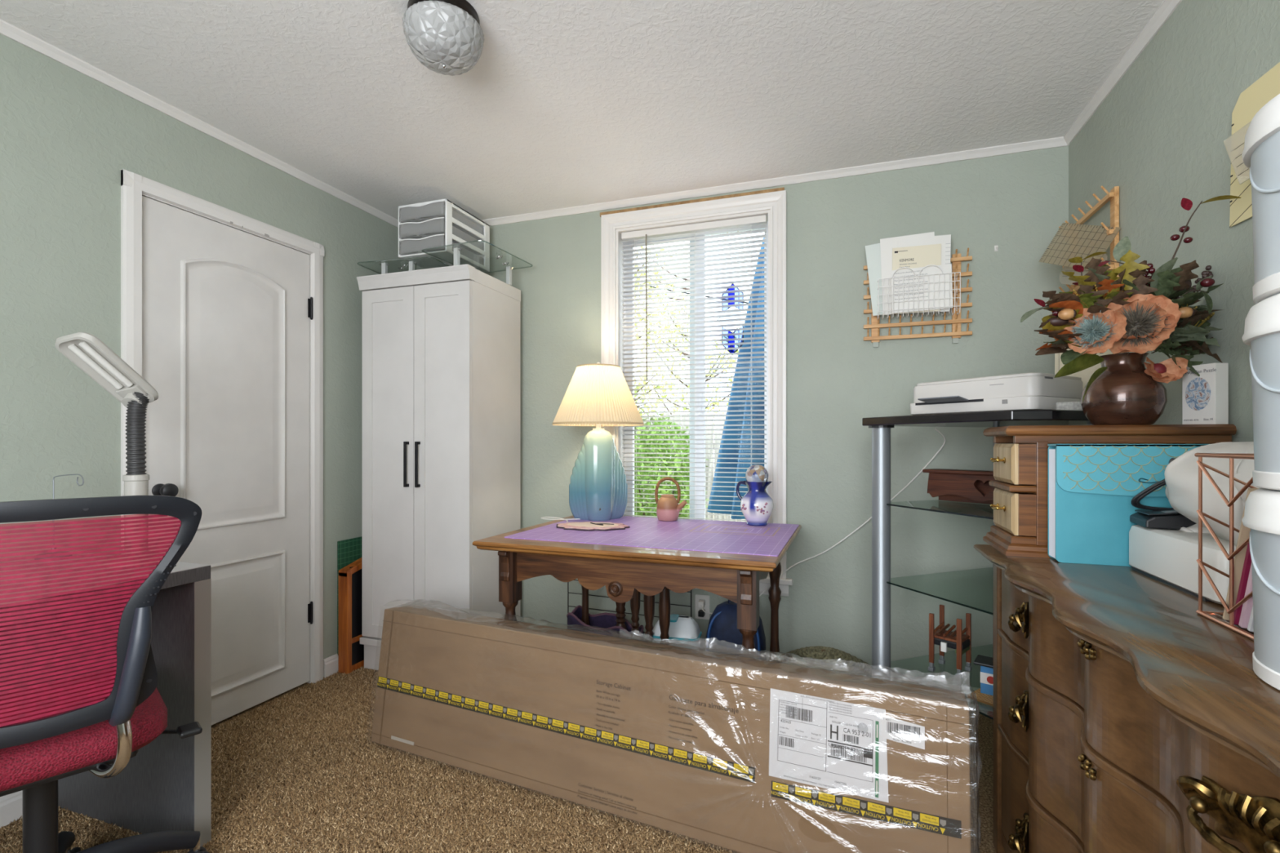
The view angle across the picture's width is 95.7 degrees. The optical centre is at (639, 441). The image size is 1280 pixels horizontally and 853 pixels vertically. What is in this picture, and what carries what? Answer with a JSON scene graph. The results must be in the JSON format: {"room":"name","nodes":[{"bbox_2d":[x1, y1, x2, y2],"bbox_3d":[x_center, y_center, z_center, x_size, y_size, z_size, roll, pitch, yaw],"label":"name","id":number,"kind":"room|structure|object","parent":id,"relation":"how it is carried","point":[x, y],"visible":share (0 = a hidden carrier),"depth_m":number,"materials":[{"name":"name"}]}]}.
{"room":"home office","nodes":[
{"label":"home office","id":0,"kind":"room"},
{"bbox_2d":[0,33,416,659],"bbox_3d":[-1.990,-0.050,1.665,0.120,2.390,4.010,0,0,19],"label":"wall","id":1,"kind":"structure","parent":0,"point":[67,136],"depth_m":1.93,"materials":[{"name":"green paint"}]},
{"bbox_2d":[0,653,338,828],"bbox_3d":[-1.926,1.101,1.643,0.014,0.088,3.770,0,0,19],"label":"baseboard","id":2,"kind":"structure","parent":1,"relation":"attached to","point":[11,805],"depth_m":1.75,"materials":[{"name":"white paint"}]},
{"bbox_2d":[0,18,416,235],"bbox_3d":[-1.920,-1.230,1.641,0.027,0.031,3.770,0,0,19],"label":"trim","id":3,"kind":"structure","parent":1,"relation":"attached to","point":[6,29],"depth_m":2.15,"materials":[{"name":"white paint"}]},
{"bbox_2d":[120,168,324,725],"bbox_3d":[-1.688,0.099,2.413,0.170,2.092,0.828,0,0,19],"label":"door","id":4,"kind":"structure","parent":1,"relation":"in","point":[222,308],"depth_m":2.40,"materials":[{"name":"white paint"}]},
{"bbox_2d":[0,665,996,852],"bbox_3d":[-0.390,1.190,1.120,3.500,0.111,4.010,0,0,19],"label":"floor","id":5,"kind":"structure","parent":0,"point":[300,769],"depth_m":1.85,"materials":[{"name":"carpet"}]},
{"bbox_2d":[0,495,208,852],"bbox_3d":[-1.339,0.628,1.314,0.638,1.033,0.607,0,0,44],"label":"office chair","id":6,"kind":"object","parent":5,"relation":"on","point":[51,731],"visible":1,"depth_m":1.17,"materials":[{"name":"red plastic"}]},
{"bbox_2d":[0,551,211,849],"bbox_3d":[-1.776,0.749,1.057,0.646,0.792,1.496,0,0,19],"label":"computer desk","id":7,"kind":"object","parent":5,"relation":"on","point":[166,786],"visible":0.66,"depth_m":1.65,"materials":[{"name":"grey wood"}]},
{"bbox_2d":[34,474,84,559],"bbox_3d":[-1.727,0.225,1.734,0.175,0.258,0.083,0,0,19],"label":"stand","id":8,"kind":"object","parent":7,"relation":"on","point":[65,474],"visible":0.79,"depth_m":1.74,"materials":[{"name":"silver metal"}]},
{"bbox_2d":[54,332,163,568],"bbox_3d":[-1.473,0.032,1.636,0.156,0.644,0.244,0,0,19],"label":"gooseneck lamp","id":9,"kind":"object","parent":7,"relation":"on","point":[86,351],"visible":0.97,"depth_m":1.65,"materials":[{"name":"grey plastic"}]},
{"bbox_2d":[115,384,150,399],"bbox_3d":[-1.466,-0.138,1.678,0.075,0.053,0.044,0,0,7],"label":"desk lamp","id":10,"kind":"object","parent":9,"relation":"attached to","point":[122,391],"depth_m":1.66,"materials":[{"name":"grey plastic"}]},
{"bbox_2d":[337,536,362,656],"bbox_3d":[-1.444,0.821,3.061,0.007,0.648,0.375,0,0,19],"label":"cutting mat","id":11,"kind":"object","parent":5,"relation":"on","point":[350,550],"visible":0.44,"depth_m":2.92,"materials":[{"name":"green plastic"}]},
{"bbox_2d":[338,557,364,674],"bbox_3d":[-1.422,0.858,2.984,0.060,0.574,0.268,0,0,19],"label":"wooden stand","id":12,"kind":"object","parent":5,"relation":"on","point":[351,652],"visible":0.46,"depth_m":2.87,"materials":[{"name":"orange wood"}]},
{"bbox_2d":[356,263,520,670],"bbox_3d":[-1.030,0.161,3.017,0.658,1.968,0.489,0,0,19],"label":"storage cabinet","id":13,"kind":"object","parent":5,"relation":"on","point":[442,345],"visible":0.84,"depth_m":2.82,"materials":[{"name":"white laminate"}]},
{"bbox_2d":[356,259,448,274],"bbox_3d":[-1.206,-0.870,3.080,0.445,0.094,0.345,0,0,13],"label":"acrylic riser","id":14,"kind":"object","parent":13,"relation":"on","point":[411,264],"visible":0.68,"depth_m":2.95,"materials":[{"name":"white"}]},
{"bbox_2d":[398,198,489,272],"bbox_3d":[-1.022,-1.055,3.033,0.292,0.258,0.387,0,0,19],"label":"plastic drawer unit","id":15,"kind":"object","parent":14,"relation":"on","point":[455,224],"visible":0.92,"depth_m":2.99,"materials":[{"name":"white plastic"}]},
{"bbox_2d":[422,240,533,285],"bbox_3d":[-0.808,-0.874,2.918,0.375,0.102,0.435,0,0,23],"label":"acrylic riser","id":16,"kind":"object","parent":13,"relation":"on","point":[456,251],"visible":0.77,"depth_m":2.86,"materials":[{"name":"white"}]},
{"bbox_2d":[566,604,644,641],"bbox_3d":[-0.163,0.966,2.717,0.380,0.363,0.258,0,0,19],"label":"tote","id":17,"kind":"object","parent":5,"relation":"on","point":[607,620],"visible":0.3,"depth_m":2.67,"materials":[{"name":"fabric"}]},
{"bbox_2d":[567,579,691,632],"bbox_3d":[-0.077,0.814,2.928,0.693,0.662,0.008,0,0,19],"label":"wire rack","id":18,"kind":"object","parent":5,"relation":"on","point":[568,593],"visible":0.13,"depth_m":2.97,"materials":[{"name":"black metal"}]},
{"bbox_2d":[472,515,801,662],"bbox_3d":[0.047,0.757,2.361,1.108,0.775,0.865,0,0,21],"label":"table","id":19,"kind":"object","parent":5,"relation":"on","point":[627,572],"visible":0.47,"depth_m":2.04,"materials":[{"name":"wood"}]},
{"bbox_2d":[504,515,799,556],"bbox_3d":[0.089,0.368,2.394,1.035,0.003,0.744,0,0,21],"label":"cutting mat","id":20,"kind":"object","parent":19,"relation":"on","point":[693,535],"visible":0.97,"depth_m":2.25,"materials":[{"name":"purple plastic"}]},
{"bbox_2d":[540,516,579,522],"bbox_3d":[-0.356,0.363,2.715,0.248,0.006,0.152,0,0,19],"label":"lamp cord","id":21,"kind":"object","parent":20,"relation":"on","point":[543,517],"visible":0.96,"depth_m":2.71,"materials":[{"name":"white plastic"}]},
{"bbox_2d":[555,521,630,531],"bbox_3d":[-0.206,0.360,2.483,0.328,0.014,0.218,0,0,11],"label":"trivet","id":22,"kind":"object","parent":20,"relation":"on","point":[584,526],"visible":1,"depth_m":2.45,"materials":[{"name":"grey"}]},
{"bbox_2d":[552,362,644,520],"bbox_3d":[-0.198,-0.006,2.756,0.436,0.745,0.435,0,0,45],"label":"table lamp","id":23,"kind":"object","parent":20,"relation":"on","point":[597,394],"visible":1,"depth_m":2.66,"materials":[{"name":"ceramic"}]},
{"bbox_2d":[654,476,687,521],"bbox_3d":[0.139,0.266,2.690,0.106,0.202,0.136,0,0,-36],"label":"teapot","id":24,"kind":"object","parent":20,"relation":"on","point":[668,508],"visible":1,"depth_m":2.67,"materials":[{"name":"ceramic"}]},
{"bbox_2d":[736,480,773,525],"bbox_3d":[0.515,0.271,2.553,0.148,0.192,0.149,0,0,-13],"label":"pitcher","id":25,"kind":"object","parent":20,"relation":"on","point":[757,506],"visible":0.99,"depth_m":2.51,"materials":[{"name":"ceramic"}]},
{"bbox_2d":[745,464,768,482],"bbox_3d":[0.516,0.151,2.555,0.100,0.100,0.100,0,0,19],"label":"glass ball","id":26,"kind":"object","parent":25,"relation":"on","point":[755,473],"visible":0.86,"depth_m":2.52,"materials":[{"name":"multicoloured glass"}]},
{"bbox_2d":[371,599,981,852],"bbox_3d":[-0.069,0.874,1.856,2.008,0.547,0.239,0,0,25],"label":"carton","id":27,"kind":"object","parent":5,"relation":"on","point":[740,754],"visible":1,"depth_m":1.69,"materials":[{"name":"cardboard"}]},
{"bbox_2d":[652,613,702,650],"bbox_3d":[0.157,0.954,2.523,0.230,0.382,0.152,0,0,15],"label":"bucket","id":28,"kind":"object","parent":5,"relation":"on","point":[683,630],"visible":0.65,"depth_m":2.48,"materials":[{"name":"white plastic"}]},
{"bbox_2d":[705,600,766,660],"bbox_3d":[0.418,0.913,2.548,0.264,0.465,0.207,0,0,19],"label":"backpack","id":29,"kind":"object","parent":5,"relation":"on","point":[722,632],"visible":0.35,"depth_m":2.50,"materials":[{"name":"fabric"}]},
{"bbox_2d":[772,645,871,677],"bbox_3d":[0.760,1.004,2.403,0.413,0.282,0.375,0,0,21],"label":"wicker basket","id":30,"kind":"object","parent":5,"relation":"on","point":[829,655],"visible":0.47,"depth_m":2.35,"materials":[{"name":"brown wicker"}]},
{"bbox_2d":[862,409,1097,724],"bbox_3d":[1.252,0.528,1.995,0.650,1.234,0.652,0,0,-21],"label":"shelf unit","id":31,"kind":"object","parent":5,"relation":"on","point":[881,427],"visible":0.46,"depth_m":2.12,"materials":[{"name":"silver metal"}]},
{"bbox_2d":[928,604,972,679],"bbox_3d":[1.117,0.716,2.086,0.122,0.217,0.110,0,0,-43],"label":"wooden stand","id":32,"kind":"object","parent":31,"relation":"on","point":[957,640],"visible":1,"depth_m":2.08,"materials":[{"name":"brown wood"}]},
{"bbox_2d":[922,468,998,504],"bbox_3d":[1.224,0.165,2.062,0.092,0.120,0.400,0,0,-35],"label":"wooden box","id":33,"kind":"object","parent":31,"relation":"on","point":[950,485],"visible":0.62,"depth_m":2.10,"materials":[{"name":"red wood"}]},
{"bbox_2d":[966,688,993,706],"bbox_3d":[1.148,0.821,1.836,0.120,0.007,0.160,0,0,-36],"label":"rattan tray","id":34,"kind":"object","parent":31,"relation":"on","point":[986,699],"visible":0.21,"depth_m":1.85,"materials":[{"name":"brown wicker"}]},
{"bbox_2d":[973,654,993,695],"bbox_3d":[1.153,0.770,1.884,0.108,0.108,0.085,0,0,39],"label":"tin","id":35,"kind":"object","parent":34,"relation":"on","point":[986,663],"visible":0.49,"depth_m":1.88,"materials":[{"name":"blue metal"}]},
{"bbox_2d":[909,372,1083,415],"bbox_3d":[1.243,-0.158,2.074,0.400,0.125,0.449,0,0,-30],"label":"printer","id":36,"kind":"object","parent":31,"relation":"on","point":[1032,390],"visible":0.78,"depth_m":1.94,"materials":[{"name":"grey plastic"}]},
{"bbox_2d":[1056,401,1082,410],"bbox_3d":[1.326,-0.104,1.740,0.120,0.030,0.075,0,0,39],"label":"stone block","id":37,"kind":"object","parent":31,"relation":"on","point":[1076,406],"visible":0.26,"depth_m":1.73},
{"bbox_2d":[1054,340,1124,389],"bbox_3d":[1.580,-0.305,2.049,0.009,0.360,0.300,1,0,-1],"label":"board","id":38,"kind":"object","parent":31,"relation":"on","point":[1086,374],"visible":0.18,"depth_m":2.06,"materials":[{"name":"beige paper"}]},
{"bbox_2d":[973,544,1279,852],"bbox_3d":[0.961,0.720,0.906,0.524,0.850,1.448,0,0,19],"label":"dresser","id":39,"kind":"object","parent":5,"relation":"on","point":[1127,718],"visible":1,"depth_m":0.92,"materials":[{"name":"brown wood"}]},
{"bbox_2d":[982,424,1236,558],"bbox_3d":[1.206,0.127,1.541,0.471,0.336,0.249,0,0,19],"label":"hutch","id":40,"kind":"object","parent":39,"relation":"on","point":[1020,506],"visible":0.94,"depth_m":1.49,"materials":[{"name":"brown wood"}]},
{"bbox_2d":[1080,352,1167,425],"bbox_3d":[1.261,-0.133,1.514,0.174,0.184,0.174,0,0,19],"label":"vase","id":41,"kind":"object","parent":40,"relation":"on","point":[1123,394],"visible":0.86,"depth_m":1.46,"materials":[{"name":"brown ceramic"}]},
{"bbox_2d":[1020,195,1240,402],"bbox_3d":[1.227,-0.341,1.451,0.535,0.492,0.219,0,0,-1],"label":"flowers","id":42,"kind":"object","parent":41,"relation":"in","point":[1135,311],"visible":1,"depth_m":1.43,"materials":[{"name":"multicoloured plant"}]},
{"bbox_2d":[1182,363,1228,424],"bbox_3d":[1.379,-0.114,1.414,0.036,0.146,0.081,0,0,-4],"label":"box","id":43,"kind":"object","parent":40,"relation":"on","point":[1205,397],"visible":0.98,"depth_m":1.39,"materials":[{"name":"white cardboard"}]},
{"bbox_2d":[1185,377,1210,410],"bbox_3d":[1.363,-0.116,1.415,0.001,0.080,0.060,0,0,-4],"label":"picture","id":44,"kind":"object","parent":43,"relation":"attached to","point":[1197,392],"depth_m":1.41},
{"bbox_2d":[1047,444,1208,566],"bbox_3d":[1.185,0.150,1.379,0.345,0.289,0.072,0,0,19],"label":"folder","id":45,"kind":"object","parent":39,"relation":"on","point":[1091,488],"visible":0.62,"depth_m":1.38,"materials":[{"name":"plastic"}]},
{"bbox_2d":[1128,441,1260,604],"bbox_3d":[1.191,0.147,1.132,0.245,0.295,0.393,0,0,19],"label":"sewing machine","id":46,"kind":"object","parent":39,"relation":"on","point":[1169,557],"visible":0.46,"depth_m":1.12,"materials":[{"name":"white plastic"}]},
{"bbox_2d":[1129,457,1196,529],"bbox_3d":[1.169,0.113,1.291,0.116,0.153,0.104,0,0,25],"label":"foot pedal","id":47,"kind":"object","parent":46,"relation":"on","point":[1148,517],"visible":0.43,"depth_m":1.27,"materials":[{"name":"black plastic"}]},
{"bbox_2d":[1194,453,1256,640],"bbox_3d":[1.026,0.157,0.874,0.220,0.276,0.185,0,0,19],"label":"file holder","id":48,"kind":"object","parent":39,"relation":"on","point":[1209,615],"visible":0.56,"depth_m":0.94,"materials":[{"name":"gold metal"}]},
{"bbox_2d":[1222,488,1258,620],"bbox_3d":[1.026,0.180,0.880,0.190,0.217,0.066,0,0,19],"label":"manila folder","id":49,"kind":"object","parent":48,"relation":"in","point":[1244,532],"visible":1,"depth_m":0.91,"materials":[{"name":"beige"}]},
{"bbox_2d":[1233,536,1251,624],"bbox_3d":[1.021,0.208,0.864,0.190,0.160,0.051,0,0,19],"label":"folder","id":50,"kind":"object","parent":48,"relation":"in","point":[1247,562],"visible":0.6,"depth_m":0.90,"materials":[{"name":"pink"}]},
{"bbox_2d":[1238,564,1253,628],"bbox_3d":[1.016,0.215,0.850,0.190,0.146,0.049,0,0,19],"label":"magazine","id":51,"kind":"object","parent":48,"relation":"in","point":[1246,606],"visible":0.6,"depth_m":0.89,"materials":[{"name":"pink paper"}]},
{"bbox_2d":[1247,604,1253,631],"bbox_3d":[1.010,0.221,0.832,0.190,0.136,0.047,0,0,19],"label":"booklet","id":52,"kind":"object","parent":48,"relation":"in","point":[1251,624],"visible":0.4,"depth_m":0.88,"materials":[{"name":"white paper"}]},
{"bbox_2d":[1241,488,1279,690],"bbox_3d":[0.883,0.177,0.648,0.291,0.236,0.291,0,0,-1],"label":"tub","id":53,"kind":"object","parent":39,"relation":"on","point":[1262,505],"visible":0.98,"depth_m":0.70,"materials":[{"name":"white plastic"}]},
{"bbox_2d":[1241,293,1279,490],"bbox_3d":[0.883,-0.059,0.648,0.291,0.236,0.291,0,0,-1],"label":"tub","id":54,"kind":"object","parent":53,"relation":"on","point":[1262,322],"visible":1,"depth_m":0.70,"materials":[{"name":"white plastic"}]},
{"bbox_2d":[1241,93,1279,304],"bbox_3d":[0.883,-0.296,0.648,0.291,0.236,0.291,0,0,-1],"label":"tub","id":55,"kind":"object","parent":54,"relation":"on","point":[1260,154],"visible":0.92,"depth_m":0.70,"materials":[{"name":"white plastic"}]},
{"bbox_2d":[0,0,1164,229],"bbox_3d":[-0.390,-1.295,1.120,3.500,0.100,4.010,0,0,19],"label":"ceiling","id":56,"kind":"structure","parent":0,"point":[564,104],"depth_m":1.99,"materials":[{"name":"paint"}]},
{"bbox_2d":[402,0,484,75],"bbox_3d":[-0.571,-1.167,1.689,0.226,0.156,0.226,0,0,19],"label":"ceiling light","id":57,"kind":"object","parent":56,"relation":"attached to","point":[446,37],"visible":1,"depth_m":1.62,"materials":[{"name":"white glass"}]},
{"bbox_2d":[416,146,1068,688],"bbox_3d":[0.237,-0.050,2.962,3.260,2.390,0.120,0,0,19],"label":"wall","id":58,"kind":"structure","parent":0,"point":[1017,202],"depth_m":2.64,"materials":[{"name":"green paint"}]},
{"bbox_2d":[600,186,792,596],"bbox_3d":[0.264,-0.235,2.935,0.999,1.931,0.177,0,0,19],"label":"window","id":59,"kind":"structure","parent":58,"relation":"in","point":[772,203],"depth_m":2.88,"materials":[{"name":"white paint"}]},
{"bbox_2d":[621,214,766,520],"bbox_3d":[0.258,-0.235,2.920,0.744,1.716,0.050,0,0,19],"label":"window blind","id":60,"kind":"object","parent":59,"relation":"attached to","point":[757,220],"visible":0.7,"depth_m":2.92,"materials":[{"name":"white paint"}]},
{"bbox_2d":[717,231,743,352],"bbox_3d":[0.461,-0.753,2.888,0.158,0.648,0.006,0,0,19],"label":"suncatcher","id":61,"kind":"object","parent":59,"relation":"hanging from","point":[733,284],"visible":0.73,"depth_m":2.89,"materials":[{"name":"blue glass"}]},
{"bbox_2d":[695,594,709,619],"bbox_3d":[0.304,0.820,2.854,0.072,0.118,0.040,0,0,19],"label":"wall outlet","id":62,"kind":"object","parent":58,"relation":"attached to","point":[704,600],"visible":0.97,"depth_m":2.86,"materials":[{"name":"white plastic"}]},
{"bbox_2d":[416,136,1066,235],"bbox_3d":[0.213,-1.229,2.892,3.260,0.031,0.027,0,0,19],"label":"trim","id":63,"kind":"structure","parent":58,"relation":"attached to","point":[1056,142],"depth_m":2.72,"materials":[{"name":"white paint"}]},
{"bbox_2d":[700,428,945,613],"bbox_3d":[0.805,0.389,2.663,1.078,0.892,0.047,0,0,19],"label":"cable","id":64,"kind":"object","parent":58,"relation":"attached to","point":[937,430],"visible":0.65,"depth_m":2.62,"materials":[{"name":"white plastic"}]},
{"bbox_2d":[863,248,972,347],"bbox_3d":[1.212,-0.624,2.540,0.432,0.398,0.046,0,0,19],"label":"peg rack","id":65,"kind":"object","parent":58,"relation":"attached to","point":[956,259],"visible":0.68,"depth_m":2.50,"materials":[{"name":"brown wood"}]},
{"bbox_2d":[876,264,960,319],"bbox_3d":[1.196,-0.643,2.498,0.318,0.209,0.078,0,0,19],"label":"wire basket","id":66,"kind":"object","parent":65,"relation":"hanging from","point":[949,281],"visible":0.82,"depth_m":2.46,"materials":[{"name":"white metal"}]},
{"bbox_2d":[865,243,882,315],"bbox_3d":[1.109,-0.722,2.535,0.232,0.334,0.002,0,0,19],"label":"paper sheet","id":67,"kind":"object","parent":66,"relation":"in","point":[873,251],"visible":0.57,"depth_m":2.56,"materials":[{"name":"white paper"}]},
{"bbox_2d":[880,231,934,315],"bbox_3d":[1.163,-0.726,2.510,0.227,0.342,0.002,0,0,19],"label":"paper sheet","id":68,"kind":"object","parent":66,"relation":"in","point":[886,245],"visible":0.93,"depth_m":2.54,"materials":[{"name":"white paper"}]},
{"bbox_2d":[891,244,941,314],"bbox_3d":[1.186,-0.697,2.487,0.190,0.285,0.007,1,0,19],"label":"paper sheet","id":69,"kind":"object","parent":66,"relation":"in","point":[916,256],"visible":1,"depth_m":2.48,"materials":[{"name":"beige paper"}]},
{"bbox_2d":[890,263,952,313],"bbox_3d":[1.200,-0.650,2.470,0.245,0.197,0.003,-2,-1,19],"label":"paper sheet","id":70,"kind":"object","parent":66,"relation":"in","point":[945,268],"visible":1,"depth_m":2.47,"materials":[{"name":"white paper"}]},
{"bbox_2d":[896,234,951,314],"bbox_3d":[1.216,-0.716,2.485,0.205,0.325,0.003,1,0,19],"label":"paper sheet","id":71,"kind":"object","parent":66,"relation":"in","point":[944,240],"visible":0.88,"depth_m":2.47,"materials":[{"name":"white paper"}]},
{"bbox_2d":[890,677,992,711],"bbox_3d":[0.215,1.101,2.898,3.260,0.088,0.014,0,0,19],"label":"baseboard","id":72,"kind":"structure","parent":58,"relation":"attached to","point":[981,706],"depth_m":2.50,"materials":[{"name":"white paint"}]},
{"bbox_2d":[994,244,998,251],"bbox_3d":[1.511,-0.821,2.454,0.014,0.026,0.020,0,0,19],"label":"wall hook","id":73,"kind":"object","parent":58,"relation":"attached to","point":[996,247],"visible":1,"depth_m":2.46,"materials":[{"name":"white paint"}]},
{"bbox_2d":[1068,0,1279,444],"bbox_3d":[1.210,-0.050,0.576,0.120,2.390,4.010,0,0,19],"label":"wall","id":74,"kind":"structure","parent":0,"point":[1162,135],"depth_m":1.57,"materials":[{"name":"green paint"}]},
{"bbox_2d":[1058,185,1119,293],"bbox_3d":[1.660,-0.528,2.159,0.046,0.693,0.432,0,0,19],"label":"peg rack","id":75,"kind":"object","parent":74,"relation":"attached to","point":[1113,196],"visible":0.36,"depth_m":2.04,"materials":[{"name":"brown wood"}]},
{"bbox_2d":[1039,223,1113,266],"bbox_3d":[1.569,-0.702,2.079,0.054,0.236,0.296,0,0,-5],"label":"wire basket","id":76,"kind":"object","parent":75,"relation":"hanging from","point":[1067,224],"visible":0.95,"depth_m":2.09,"materials":[{"name":"gold"}]},
{"bbox_2d":[1063,0,1182,146],"bbox_3d":[1.141,-1.229,0.599,0.027,0.032,3.770,0,0,19],"label":"trim","id":77,"kind":"structure","parent":74,"relation":"attached to","point":[1167,7],"depth_m":1.88,"materials":[{"name":"white paint"}]},
{"bbox_2d":[1229,62,1279,226],"bbox_3d":[1.362,-0.658,1.226,0.004,0.311,0.350,0,0,19],"label":"paper","id":78,"kind":"object","parent":74,"relation":"attached to","point":[1250,101],"visible":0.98,"depth_m":1.34,"materials":[{"name":"yellow paper"}]},
{"label":"outside","id":79,"kind":"structure","parent":0,"visible":0},
{"bbox_3d":[0.212,1.570,9.932,22.000,0.150,13.060,0,0,19],"label":"ground","id":80,"kind":"structure","parent":79,"visible":0},
{"bbox_2d":[635,417,708,519],"bbox_3d":[0.183,0.637,5.227,0.860,1.743,0.842,0,0,-17],"label":"shrub","id":81,"kind":"object","parent":80,"relation":"on","point":[646,437],"visible":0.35,"depth_m":5.09,"materials":[{"name":"green plant"}]},
{"bbox_2d":[635,244,742,432],"bbox_3d":[0.803,-0.994,9.283,2.485,5.005,3.334,0,0,19],"label":"tree","id":82,"kind":"object","parent":80,"relation":"on","point":[656,286],"visible":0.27,"depth_m":8.79,"materials":[{"name":"green plant"}]},
{"bbox_2d":[635,412,746,521],"bbox_3d":[-0.514,0.566,7.799,5.800,1.878,0.065,0,0,19],"label":"wooden fence","id":83,"kind":"object","parent":80,"relation":"on","point":[679,423],"visible":0.05,"depth_m":7.30,"materials":[{"name":"white wood"}]},
{"bbox_2d":[706,237,764,519],"bbox_3d":[0.838,0.070,3.539,0.825,2.870,0.618,0,0,19],"label":"patio umbrella","id":84,"kind":"object","parent":80,"relation":"on","point":[742,393],"visible":0.16,"depth_m":3.52,"materials":[{"name":"blue fabric"}]},
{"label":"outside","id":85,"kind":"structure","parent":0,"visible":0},
{"bbox_2d":[640,284,748,303],"bbox_3d":[0.501,-2.656,9.231,9.025,2.221,0.023,0,0,15],"label":"power line","id":86,"kind":"object","parent":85,"point":[640,284],"visible":0.02,"depth_m":9.08,"materials":[{"name":"black metal"}]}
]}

